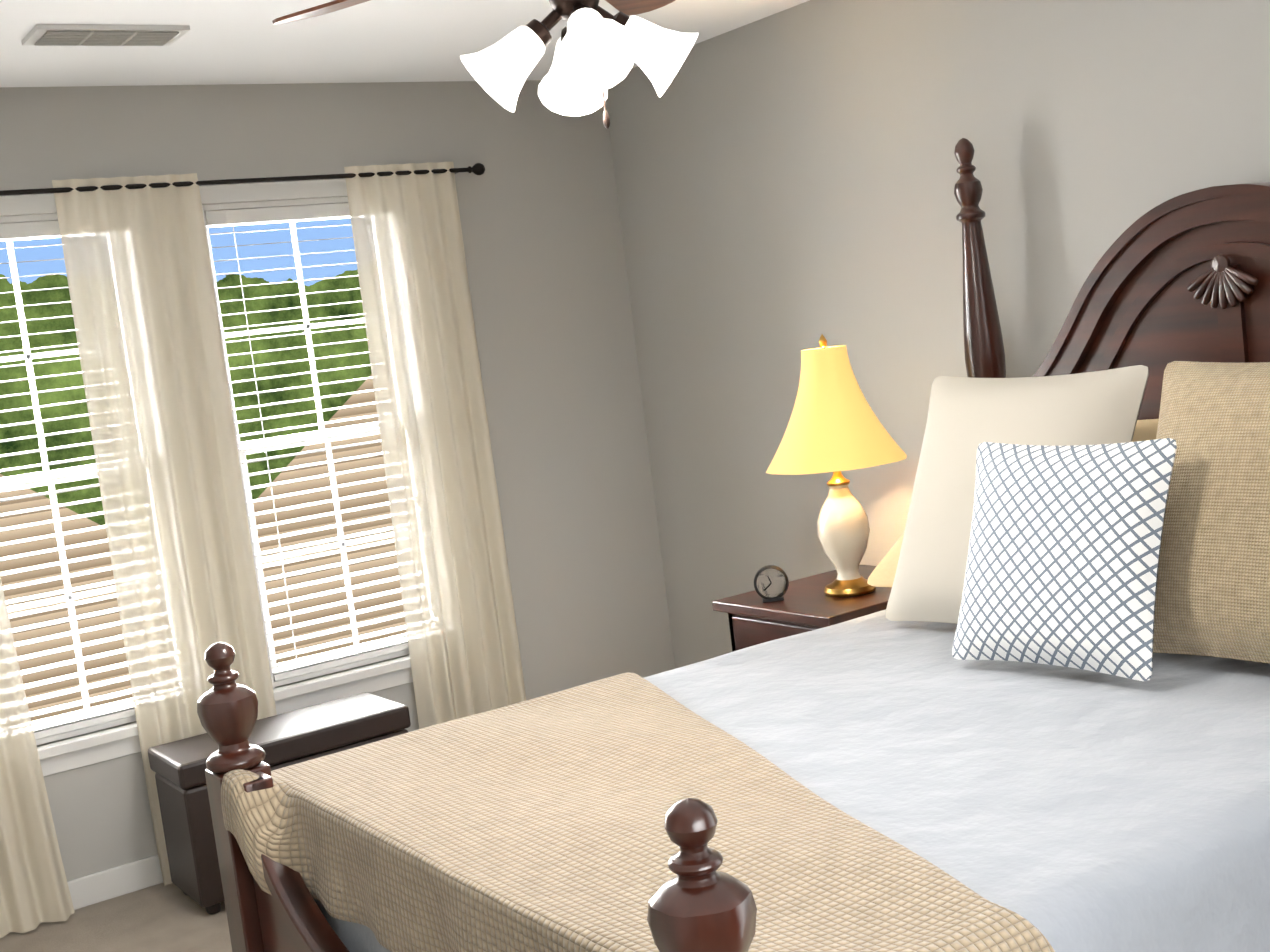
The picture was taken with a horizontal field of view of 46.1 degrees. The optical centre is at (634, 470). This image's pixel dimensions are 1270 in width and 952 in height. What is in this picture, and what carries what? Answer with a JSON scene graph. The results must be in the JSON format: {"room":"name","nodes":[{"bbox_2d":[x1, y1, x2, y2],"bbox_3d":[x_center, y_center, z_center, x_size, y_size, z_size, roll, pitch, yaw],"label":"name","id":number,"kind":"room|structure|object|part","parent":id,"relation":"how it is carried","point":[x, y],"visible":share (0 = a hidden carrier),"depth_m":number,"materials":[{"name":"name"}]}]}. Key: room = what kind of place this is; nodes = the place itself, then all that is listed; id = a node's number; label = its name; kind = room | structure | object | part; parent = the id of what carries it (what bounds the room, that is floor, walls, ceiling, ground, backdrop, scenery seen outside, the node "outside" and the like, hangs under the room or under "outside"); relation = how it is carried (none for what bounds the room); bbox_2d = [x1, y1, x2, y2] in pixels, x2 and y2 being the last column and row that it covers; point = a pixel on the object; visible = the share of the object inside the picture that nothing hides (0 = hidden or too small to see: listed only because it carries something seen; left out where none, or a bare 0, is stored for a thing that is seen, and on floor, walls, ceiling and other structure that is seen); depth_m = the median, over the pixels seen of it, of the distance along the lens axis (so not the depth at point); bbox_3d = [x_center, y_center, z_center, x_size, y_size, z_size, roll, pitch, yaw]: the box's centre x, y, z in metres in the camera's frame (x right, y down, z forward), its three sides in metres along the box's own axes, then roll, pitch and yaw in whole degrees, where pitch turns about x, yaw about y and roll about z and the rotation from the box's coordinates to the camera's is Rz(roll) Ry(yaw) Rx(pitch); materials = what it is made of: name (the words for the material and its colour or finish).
{"room":"bedroom","nodes":[
{"label":"bedroom","id":0,"kind":"room"},
{"bbox_2d":[0,883,231,951],"bbox_3d":[0.352,1.309,2.328,3.855,0.060,6.170,-11,7,-33],"label":"floor","id":1,"kind":"structure","parent":0,"point":[172,917],"depth_m":4.28,"materials":[{"name":"carpet"}]},
{"bbox_2d":[148,692,410,914],"bbox_3d":[-1.051,1.003,4.555,0.720,0.460,0.320,-11,7,-33],"label":"storage ottoman","id":2,"kind":"object","parent":1,"relation":"on","point":[179,767],"visible":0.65,"depth_m":4.40,"materials":[{"name":"black leather"}]},
{"bbox_2d":[197,138,1269,951],"bbox_3d":[0.563,0.237,2.791,2.293,1.918,1.861,-11,7,-33],"label":"bed","id":3,"kind":"object","parent":1,"relation":"on","point":[1027,708],"visible":1,"depth_m":2.76,"materials":[{"name":"white fabric"}]},
{"bbox_3d":[-0.311,0.852,2.287,0.080,0.527,1.450,-11,7,-33],"label":"footboard","id":4,"kind":"part","parent":3,"relation":"part of","materials":[{"name":"brown wood"}]},
{"bbox_2d":[220,672,1269,951],"bbox_3d":[0.092,0.897,2.486,0.979,0.786,1.865,-11,7,-33],"label":"blanket","id":5,"kind":"object","parent":3,"relation":"on","point":[536,824],"depth_m":2.33,"materials":[{"name":"beige fabric"}]},
{"bbox_3d":[1.398,-0.059,3.416,0.099,1.179,1.438,-11,7,-33],"label":"headboard","id":6,"kind":"part","parent":3,"relation":"part of","materials":[{"name":"brown wood"}]},
{"bbox_2d":[712,564,891,651],"bbox_3d":[0.647,0.690,4.374,0.588,0.700,0.520,-11,7,-33],"label":"nightstand","id":7,"kind":"object","parent":1,"relation":"on","point":[806,604],"visible":0.12,"depth_m":4.23,"materials":[{"name":"brown wood"}]},
{"bbox_2d":[754,565,788,601],"bbox_3d":[0.390,0.322,4.281,0.100,0.102,0.032,-7,5,1],"label":"alarm clock","id":8,"kind":"object","parent":7,"relation":"on","point":[771,583],"visible":1,"depth_m":4.27,"materials":[{"name":"black plastic"}]},
{"bbox_2d":[766,334,906,596],"bbox_3d":[0.571,-0.019,4.241,0.396,0.740,0.396,-11,7,-33],"label":"table lamp","id":9,"kind":"object","parent":7,"relation":"on","point":[835,426],"visible":0.98,"depth_m":4.15,"materials":[{"name":"yellow fabric"}]},
{"bbox_3d":[0.551,-0.182,4.225,0.396,0.330,0.396,-11,7,-33],"label":"lamp shade","id":10,"kind":"part","parent":9,"relation":"part of","materials":[{"name":"yellow fabric"}]},
{"bbox_2d":[0,80,674,880],"bbox_3d":[-1.472,0.038,4.711,3.855,2.440,0.150,-11,7,-33],"label":"wall","id":11,"kind":"structure","parent":0,"point":[538,204],"depth_m":5.32,"materials":[{"name":"grey paint"}]},
{"bbox_2d":[0,194,140,776],"bbox_3d":[-1.750,0.040,4.495,0.850,1.705,0.200,-11,7,-33],"label":"window","id":12,"kind":"structure","parent":11,"relation":"in","point":[84,750],"depth_m":4.50,"materials":[{"name":"white wood"}]},
{"bbox_2d":[0,220,134,738],"bbox_3d":[-1.741,0.023,4.476,0.648,1.516,0.051,-11,7,-33],"label":"window blinds","id":13,"kind":"object","parent":12,"relation":"attached to","point":[26,230],"visible":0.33,"depth_m":4.47,"materials":[{"name":"white plastic"}]},
{"bbox_2d":[67,855,162,909],"bbox_3d":[-1.289,1.201,4.749,3.540,0.090,0.018,-11,7,-33],"label":"baseboard","id":14,"kind":"structure","parent":11,"relation":"attached to","point":[107,884],"depth_m":4.53,"materials":[{"name":"white"}]},
{"bbox_2d":[0,162,525,937],"bbox_3d":[-1.357,0.171,4.617,2.328,2.143,0.135,-11,7,-33],"label":"curtains","id":15,"kind":"object","parent":11,"relation":"attached to","point":[144,306],"visible":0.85,"depth_m":4.61,"materials":[{"name":"beige fabric"}]},
{"bbox_3d":[-2.018,0.297,4.156,0.570,2.143,0.068,-11,7,-33],"label":"panel","id":16,"kind":"part","parent":15,"relation":"part of","materials":[{"name":"beige fabric"}]},
{"bbox_3d":[-1.392,0.179,4.571,0.430,2.143,0.071,-11,7,-33],"label":"panel","id":17,"kind":"part","parent":15,"relation":"part of","materials":[{"name":"beige fabric"}]},
{"bbox_3d":[-1.492,-0.858,4.529,2.328,0.060,0.105,-11,7,-33],"label":"rod","id":18,"kind":"part","parent":15,"relation":"part of","materials":[{"name":"black metal"}]},
{"bbox_3d":[-0.636,0.038,5.066,0.420,2.143,0.084,-11,7,-33],"label":"panel","id":19,"kind":"part","parent":15,"relation":"part of","materials":[{"name":"beige fabric"}]},
{"bbox_2d":[199,179,412,714],"bbox_3d":[-1.014,-0.099,4.984,0.850,1.705,0.200,-11,7,-33],"label":"window","id":20,"kind":"structure","parent":11,"relation":"in","point":[378,676],"depth_m":4.91,"materials":[{"name":"white wood"}]},
{"bbox_2d":[204,203,408,680],"bbox_3d":[-1.005,-0.116,4.966,0.648,1.516,0.051,-11,7,-33],"label":"window blinds","id":21,"kind":"object","parent":20,"relation":"attached to","point":[269,215],"visible":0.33,"depth_m":4.92,"materials":[{"name":"white plastic"}]},
{"bbox_2d":[0,0,809,86],"bbox_3d":[0.048,-1.161,2.088,3.855,0.060,6.170,-11,7,-33],"label":"ceiling","id":22,"kind":"structure","parent":0,"point":[220,42],"depth_m":4.25,"materials":[{"name":"white paint"}]},
{"bbox_2d":[22,24,189,45],"bbox_3d":[-1.361,-1.118,3.848,0.380,0.018,0.180,-11,7,-33],"label":"ceiling vent","id":23,"kind":"object","parent":22,"relation":"in","point":[92,35],"visible":1,"depth_m":3.81,"materials":[{"name":"white metal"}]},
{"bbox_2d":[272,0,698,128],"bbox_3d":[-0.133,-0.844,2.416,1.233,0.584,1.257,-11,7,-33],"label":"ceiling fan","id":24,"kind":"object","parent":22,"relation":"hanging from","point":[599,51],"visible":1,"depth_m":2.44,"materials":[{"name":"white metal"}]},
{"bbox_2d":[606,0,1269,668],"bbox_3d":[1.765,-0.211,3.159,0.150,2.440,6.020,-11,7,-33],"label":"wall","id":25,"kind":"structure","parent":0,"point":[786,180],"depth_m":4.50,"materials":[{"name":"grey paint"}]},
{"label":"outside","id":26,"kind":"structure","parent":0,"visible":0},
{"bbox_2d":[0,218,406,721],"bbox_3d":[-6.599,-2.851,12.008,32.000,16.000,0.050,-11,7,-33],"label":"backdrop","id":27,"kind":"structure","parent":26,"point":[63,295],"depth_m":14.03,"materials":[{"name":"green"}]}
]}

